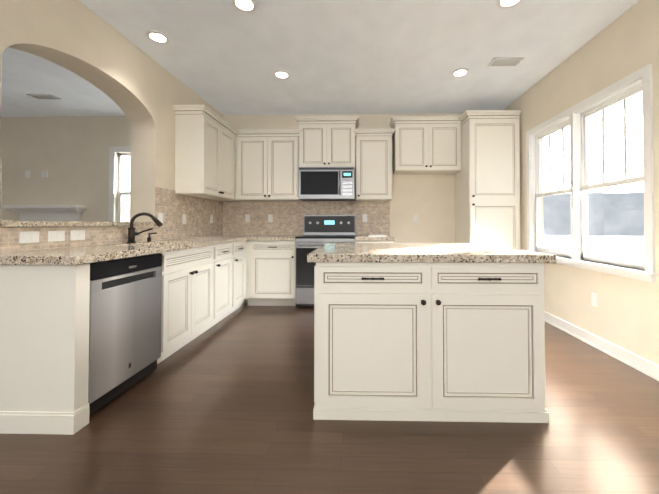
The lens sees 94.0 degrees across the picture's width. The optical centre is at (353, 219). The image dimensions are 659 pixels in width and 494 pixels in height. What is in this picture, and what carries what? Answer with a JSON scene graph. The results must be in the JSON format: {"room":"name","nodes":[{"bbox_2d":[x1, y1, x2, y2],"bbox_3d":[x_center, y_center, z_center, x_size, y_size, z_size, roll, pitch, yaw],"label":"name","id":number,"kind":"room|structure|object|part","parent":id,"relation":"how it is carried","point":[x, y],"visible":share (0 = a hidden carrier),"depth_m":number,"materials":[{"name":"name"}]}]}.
{"room":"kitchen","nodes":[
{"label":"kitchen","id":0,"kind":"room"},
{"bbox_2d":[0,0,222,252],"bbox_3d":[-2.149,-0.243,3.137,0.260,2.740,3.025,0,-1,1],"label":"wall","id":1,"kind":"structure","parent":0,"point":[143,91],"depth_m":2.73,"materials":[{"name":"paint"}]},
{"bbox_2d":[19,231,38,242],"bbox_3d":[-2.031,0.110,1.921,0.007,0.072,0.116,0,-1,1],"label":"electrical outlet plate","id":2,"kind":"object","parent":1,"relation":"attached to","point":[31,236],"depth_m":1.92,"materials":[{"name":"white plastic"}]},
{"bbox_2d":[47,231,64,241],"bbox_3d":[-2.027,0.113,2.090,0.007,0.072,0.116,0,-1,1],"label":"electrical outlet plate","id":3,"kind":"object","parent":1,"relation":"attached to","point":[52,236],"depth_m":2.08,"materials":[{"name":"white plastic"}]},
{"bbox_2d":[70,230,84,240],"bbox_3d":[-2.023,0.115,2.250,0.007,0.072,0.116,0,-1,1],"label":"electrical outlet plate","id":4,"kind":"object","parent":1,"relation":"attached to","point":[74,234],"depth_m":2.24,"materials":[{"name":"white plastic"}]},
{"bbox_2d":[1,221,156,226],"bbox_3d":[-2.167,0.035,2.447,0.355,0.038,1.341,0,-1,1],"label":"granite bar ledge","id":5,"kind":"object","parent":1,"relation":"on","point":[46,223],"visible":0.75,"depth_m":2.13,"materials":[{"name":"beige stone"}]},
{"bbox_2d":[0,158,223,252],"bbox_3d":[-2.013,-0.060,3.146,0.011,0.545,2.994,0,-1,1],"label":"tile backsplash","id":6,"kind":"structure","parent":1,"relation":"attached to","point":[172,206],"depth_m":3.19,"materials":[{"name":"beige tile"}]},
{"bbox_2d":[158,213,162,222],"bbox_3d":[-1.999,-0.012,3.182,0.012,0.116,0.072,0,-1,1],"label":"electrical outlet plate","id":7,"kind":"object","parent":1,"relation":"attached to","point":[160,215],"depth_m":3.18,"materials":[{"name":"white plastic"}]},
{"bbox_2d":[182,214,185,223],"bbox_3d":[-1.993,-0.006,3.612,0.007,0.116,0.072,0,-1,1],"label":"electrical outlet plate","id":8,"kind":"object","parent":1,"relation":"attached to","point":[183,215],"depth_m":3.60,"materials":[{"name":"white plastic"}]},
{"bbox_2d":[174,109,224,196],"bbox_3d":[-1.841,-0.752,3.676,0.325,0.924,0.459,0,-1,1],"label":"upper cabinet","id":9,"kind":"object","parent":1,"relation":"attached to","point":[216,158],"depth_m":3.45,"materials":[{"name":"white paint"}]},
{"bbox_2d":[201,125,236,200],"bbox_3d":[-1.832,-0.746,4.066,0.325,0.924,0.551,0,-1,1],"label":"upper cabinet","id":10,"kind":"object","parent":1,"relation":"attached to","point":[230,137],"depth_m":4.17,"materials":[{"name":"white paint"}]},
{"bbox_2d":[0,113,462,242],"bbox_3d":[-2.828,-0.218,4.740,10.310,2.740,0.150,0,-1,1],"label":"wall","id":11,"kind":"structure","parent":0,"point":[70,154],"depth_m":4.70,"materials":[{"name":"paint"}]},
{"bbox_2d":[25,170,29,177],"bbox_3d":[-5.015,-0.698,4.714,0.072,0.116,0.013,0,-1,1],"label":"electrical outlet plate","id":12,"kind":"object","parent":11,"relation":"attached to","point":[27,172],"depth_m":4.71,"materials":[{"name":"white plastic"}]},
{"bbox_2d":[41,171,47,176],"bbox_3d":[-4.740,-0.699,4.705,0.090,0.100,0.019,0,-1,1],"label":"electrical outlet plate","id":13,"kind":"object","parent":11,"relation":"attached to","point":[43,173],"depth_m":4.69,"materials":[{"name":"white plastic"}]},
{"bbox_2d":[108,146,130,221],"bbox_3d":[-3.264,-0.389,4.702,0.970,1.450,0.150,0,-1,1],"label":"room window","id":14,"kind":"structure","parent":11,"relation":"in","point":[121,193],"depth_m":4.68,"materials":[{"name":"white wood"}]},
{"bbox_3d":[-3.263,-0.408,4.755,0.680,1.160,0.004,0,-1,1],"label":"glass","id":15,"kind":"part","parent":14,"relation":"part of","materials":[{"name":"clear glass"}]},
{"bbox_2d":[245,214,249,221],"bbox_3d":[-1.596,-0.020,4.618,0.072,0.116,0.007,0,-1,1],"label":"electrical outlet plate","id":16,"kind":"object","parent":11,"relation":"attached to","point":[247,216],"depth_m":4.62,"materials":[{"name":"white plastic"}]},
{"bbox_2d":[241,133,272,200],"bbox_3d":[-1.391,-0.739,4.474,0.488,0.924,0.325,0,-1,1],"label":"upper cabinet","id":17,"kind":"object","parent":11,"relation":"attached to","point":[256,148],"depth_m":4.32,"materials":[{"name":"white paint"}]},
{"bbox_2d":[268,214,272,221],"bbox_3d":[-1.251,-0.020,4.610,0.072,0.116,0.007,0,-1,1],"label":"electrical outlet plate","id":18,"kind":"object","parent":11,"relation":"attached to","point":[270,216],"depth_m":4.61,"materials":[{"name":"white plastic"}]},
{"bbox_2d":[273,133,301,200],"bbox_3d":[-1.016,-0.739,4.465,0.489,0.924,0.325,0,-1,1],"label":"upper cabinet","id":19,"kind":"object","parent":11,"relation":"attached to","point":[285,171],"depth_m":4.31,"materials":[{"name":"white paint"}]},
{"bbox_2d":[224,201,389,234],"bbox_3d":[-0.707,-0.037,4.608,2.497,0.545,0.012,0,-1,1],"label":"tile backsplash","id":20,"kind":"structure","parent":11,"relation":"attached to","point":[288,216],"depth_m":4.61,"materials":[{"name":"beige tile"}]},
{"bbox_2d":[297,121,332,168],"bbox_3d":[-0.536,-1.047,4.450,0.452,0.649,0.344,0,-1,1],"label":"upper cabinet","id":21,"kind":"object","parent":11,"relation":"attached to","point":[314,138],"depth_m":4.28,"materials":[{"name":"white paint"}]},
{"bbox_2d":[298,167,354,200],"bbox_3d":[-0.367,-0.499,4.380,0.772,0.440,0.455,0,-1,1],"label":"microwave","id":22,"kind":"object","parent":21,"relation":"attached to","point":[326,183],"visible":1,"depth_m":4.20,"materials":[{"name":"silver metal"}]},
{"bbox_2d":[333,121,356,168],"bbox_3d":[-0.198,-1.047,4.442,0.452,0.649,0.344,0,-1,1],"label":"upper cabinet","id":23,"kind":"object","parent":11,"relation":"attached to","point":[344,132],"depth_m":4.28,"materials":[{"name":"white paint"}]},
{"bbox_2d":[363,214,366,221],"bbox_3d":[0.169,-0.020,4.578,0.072,0.116,0.007,0,-1,1],"label":"electrical outlet plate","id":24,"kind":"object","parent":11,"relation":"attached to","point":[364,215],"depth_m":4.58,"materials":[{"name":"white plastic"}]},
{"bbox_2d":[355,133,392,200],"bbox_3d":[0.288,-0.740,4.436,0.498,0.924,0.325,0,-1,1],"label":"upper cabinet","id":25,"kind":"object","parent":11,"relation":"attached to","point":[373,171],"depth_m":4.28,"materials":[{"name":"white paint"}]},
{"bbox_2d":[393,121,432,173],"bbox_3d":[0.842,-1.027,4.428,0.514,0.689,0.325,0,-1,1],"label":"upper cabinet","id":26,"kind":"object","parent":11,"relation":"attached to","point":[412,140],"depth_m":4.27,"materials":[{"name":"white paint"}]},
{"bbox_2d":[413,214,417,221],"bbox_3d":[0.924,-0.021,4.573,0.072,0.116,0.007,0,-1,1],"label":"electrical outlet plate","id":27,"kind":"object","parent":11,"relation":"attached to","point":[415,216],"depth_m":4.57,"materials":[{"name":"white plastic"}]},
{"bbox_2d":[429,121,460,173],"bbox_3d":[1.242,-1.028,4.419,0.515,0.689,0.325,0,-1,1],"label":"upper cabinet","id":28,"kind":"object","parent":11,"relation":"attached to","point":[446,134],"depth_m":4.26,"materials":[{"name":"white paint"}]},
{"bbox_2d":[0,0,638,116],"bbox_3d":[-3.002,-1.686,0.365,10.460,0.060,8.950,0,-1,1],"label":"ceiling","id":29,"kind":"structure","parent":0,"point":[224,57],"depth_m":2.98,"materials":[{"name":"paint"}]},
{"bbox_2d":[27,94,60,99],"bbox_3d":[-4.021,-1.594,3.988,0.300,0.011,0.150,0,-1,1],"label":"ceiling vent","id":30,"kind":"object","parent":29,"relation":"in","point":[38,96],"depth_m":3.98,"materials":[{"name":"grey metal"}]},
{"bbox_2d":[145,30,169,43],"bbox_3d":[-1.729,-1.613,2.711,0.183,0.013,0.183,0,-1,-5],"label":"recessed light","id":31,"kind":"object","parent":29,"relation":"in","point":[156,36],"depth_m":2.69,"materials":[{"name":"white plastic"}]},
{"bbox_2d":[231,0,256,12],"bbox_3d":[-0.818,-1.619,2.301,0.183,0.013,0.183,0,-1,-5],"label":"recessed light","id":32,"kind":"object","parent":29,"relation":"in","point":[247,6],"depth_m":2.31,"materials":[{"name":"white plastic"}]},
{"bbox_2d":[273,70,289,78],"bbox_3d":[-0.794,-1.602,3.390,0.183,0.013,0.183,0,-1,-5],"label":"recessed light","id":33,"kind":"object","parent":29,"relation":"in","point":[281,74],"depth_m":3.37,"materials":[{"name":"white plastic"}]},
{"bbox_2d":[452,68,468,76],"bbox_3d":[1.166,-1.603,3.346,0.183,0.013,0.183,1,-1,-38],"label":"recessed light","id":34,"kind":"object","parent":29,"relation":"in","point":[459,72],"depth_m":3.33,"materials":[{"name":"white plastic"}]},
{"bbox_2d":[488,58,523,66],"bbox_3d":[1.551,-1.607,3.133,0.300,0.011,0.150,0,-1,1],"label":"ceiling vent","id":35,"kind":"object","parent":29,"relation":"in","point":[500,62],"depth_m":3.13,"materials":[{"name":"grey metal"}]},
{"bbox_2d":[496,0,521,8],"bbox_3d":[1.151,-1.620,2.256,0.183,0.013,0.183,0,-1,-8],"label":"recessed light","id":36,"kind":"object","parent":29,"relation":"in","point":[503,4],"depth_m":2.29,"materials":[{"name":"white plastic"}]},
{"bbox_2d":[0,303,658,493],"bbox_3d":[-3.002,1.113,0.321,10.460,0.060,8.950,0,-1,1],"label":"floor","id":37,"kind":"structure","parent":0,"point":[225,405],"depth_m":1.54,"materials":[{"name":"brown wood"}]},
{"bbox_2d":[3,205,86,220],"bbox_3d":[-4.617,0.470,4.593,1.080,1.360,0.200,0,-1,1],"label":"fireplace mantel","id":38,"kind":"object","parent":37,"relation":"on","point":[50,212],"visible":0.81,"depth_m":4.61,"materials":[{"name":"white wood"}]},
{"bbox_2d":[0,260,107,427],"bbox_3d":[-1.898,0.675,1.989,0.286,0.868,0.616,0,-1,1],"label":"base cabinet","id":39,"kind":"object","parent":37,"relation":"on","point":[44,308],"depth_m":1.59,"materials":[{"name":"white paint"}]},
{"bbox_2d":[0,236,247,267],"bbox_3d":[-1.695,0.235,3.094,0.621,0.045,3.048,0,-1,1],"label":"countertop","id":40,"kind":"structure","parent":39,"relation":"on","point":[69,257],"depth_m":1.92,"materials":[{"name":"beige stone"}]},
{"bbox_2d":[124,216,162,243],"bbox_3d":[-1.823,0.084,2.715,0.328,0.246,0.147,0,-1,1],"label":"faucet","id":41,"kind":"object","parent":40,"relation":"on","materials":[{"name":"black metal"}]},
{"bbox_2d":[88,253,161,415],"bbox_3d":[-1.582,0.678,1.982,0.305,0.863,0.604,0,-1,1],"label":"dishwasher","id":42,"kind":"object","parent":37,"relation":"on","point":[125,324],"visible":0.62,"depth_m":1.91,"materials":[{"name":"silver metal"}]},
{"bbox_2d":[132,244,215,363],"bbox_3d":[-1.722,0.686,2.698,0.606,0.868,0.809,0,-1,1],"label":"base cabinet","id":43,"kind":"object","parent":37,"relation":"on","point":[208,282],"depth_m":2.62,"materials":[{"name":"white paint"}]},
{"bbox_2d":[216,244,235,323],"bbox_3d":[-1.708,0.696,3.328,0.606,0.868,0.453,0,-1,1],"label":"base cabinet","id":44,"kind":"object","parent":37,"relation":"on","point":[225,253],"depth_m":3.39,"materials":[{"name":"white paint"}]},
{"bbox_2d":[236,240,247,309],"bbox_3d":[-1.698,0.703,3.747,0.606,0.868,0.385,0,-1,1],"label":"base cabinet","id":45,"kind":"object","parent":37,"relation":"on","point":[242,248],"depth_m":3.86,"materials":[{"name":"white paint"}]},
{"bbox_2d":[248,240,295,305],"bbox_3d":[-1.073,0.711,4.294,0.659,0.868,0.626,0,-1,1],"label":"base cabinet","id":46,"kind":"object","parent":37,"relation":"on","point":[271,263],"depth_m":3.99,"materials":[{"name":"white paint"}]},
{"bbox_2d":[248,236,296,239],"bbox_3d":[-1.052,0.254,4.283,0.617,0.045,0.641,0,-1,1],"label":"countertop","id":47,"kind":"structure","parent":46,"relation":"on","point":[249,237],"depth_m":3.96,"materials":[{"name":"beige stone"}]},
{"bbox_2d":[295,215,355,306],"bbox_3d":[-0.359,0.536,4.221,0.768,1.215,0.721,0,-1,1],"label":"range","id":48,"kind":"object","parent":37,"relation":"on","point":[320,230],"visible":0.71,"depth_m":3.93,"materials":[{"name":"silver"}]},
{"bbox_2d":[355,240,394,242],"bbox_3d":[0.277,0.711,4.263,0.499,0.868,0.626,0,-1,1],"label":"base cabinet","id":49,"kind":"object","parent":37,"relation":"on","point":[356,241],"depth_m":3.96,"materials":[{"name":"white paint"}]},
{"bbox_2d":[356,236,394,239],"bbox_3d":[0.281,0.253,4.253,0.508,0.045,0.641,0,-1,1],"label":"countertop","id":50,"kind":"structure","parent":49,"relation":"on","point":[357,237],"depth_m":3.93,"materials":[{"name":"beige stone"}]},
{"bbox_2d":[368,235,386,236],"bbox_3d":[0.324,0.219,4.152,0.240,0.020,0.310,0,-1,1],"label":"paper","id":51,"kind":"object","parent":50,"relation":"on","point":[377,235],"visible":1,"depth_m":4.01,"materials":[{"name":"white paper"}]},
{"bbox_2d":[311,259,554,422],"bbox_3d":[0.429,0.678,2.139,1.284,0.868,1.000,0,-1,1],"label":"kitchen island","id":52,"kind":"object","parent":37,"relation":"on","point":[449,332],"depth_m":1.68,"materials":[{"name":"white paint"}]},
{"bbox_2d":[307,243,555,262],"bbox_3d":[0.430,0.221,2.186,1.350,0.045,1.035,0,-1,1],"label":"island countertop","id":53,"kind":"structure","parent":52,"relation":"on","point":[329,250],"depth_m":1.79,"materials":[{"name":"beige stone"}]},
{"bbox_2d":[455,110,520,248],"bbox_3d":[1.798,-0.123,4.223,0.697,2.535,0.665,0,-1,1],"label":"pantry cabinet","id":54,"kind":"object","parent":37,"relation":"on","point":[487,193],"visible":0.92,"depth_m":3.94,"materials":[{"name":"white paint"}]},
{"bbox_2d":[503,0,658,364],"bbox_3d":[2.153,-0.287,0.302,0.150,2.740,8.800,0,-1,1],"label":"wall","id":55,"kind":"structure","parent":0,"point":[624,314],"depth_m":2.60,"materials":[{"name":"paint"}]},
{"bbox_2d":[526,63,657,281],"bbox_3d":[2.166,-0.321,2.976,0.145,1.550,1.655,0,-1,1],"label":"window","id":56,"kind":"structure","parent":55,"relation":"in","point":[572,114],"depth_m":2.86,"materials":[{"name":"white wood"}]},
{"bbox_3d":[2.206,-0.318,2.975,0.065,1.415,1.485,0,-1,1],"label":"right window sashes","id":57,"kind":"part","parent":56,"relation":"part of","materials":[{"name":"white wood"}]},
{"bbox_3d":[2.215,-0.322,2.975,0.004,1.363,1.441,0,-1,1],"label":"glass","id":58,"kind":"part","parent":56,"relation":"part of","materials":[{"name":"clear glass"}]},
{"bbox_2d":[591,292,597,307],"bbox_3d":[2.128,0.710,2.708,0.007,0.116,0.072,0,-1,1],"label":"electrical outlet plate","id":59,"kind":"object","parent":55,"relation":"attached to","point":[594,297],"depth_m":2.71,"materials":[{"name":"white plastic"}]},
{"bbox_2d":[544,311,658,380],"bbox_3d":[2.059,1.027,-0.101,0.022,0.100,7.990,0,-1,1],"label":"baseboard","id":60,"kind":"structure","parent":55,"relation":"attached to","point":[641,364],"depth_m":2.52,"materials":[{"name":"white wood"}]},
{"label":"outside","id":61,"kind":"structure","parent":0,"visible":0},
{"bbox_2d":[544,235,644,259],"bbox_3d":[20.353,2.207,19.463,280.000,0.050,280.000,0,-1,1],"label":"ground","id":62,"kind":"structure","parent":61,"point":[630,240],"depth_m":28.51,"materials":[{"name":"white"}]},
{"bbox_2d":[543,192,643,235],"bbox_3d":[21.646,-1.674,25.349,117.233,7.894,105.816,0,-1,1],"label":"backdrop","id":63,"kind":"object","parent":62,"relation":"on","point":[548,201],"depth_m":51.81,"materials":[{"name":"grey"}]}
]}

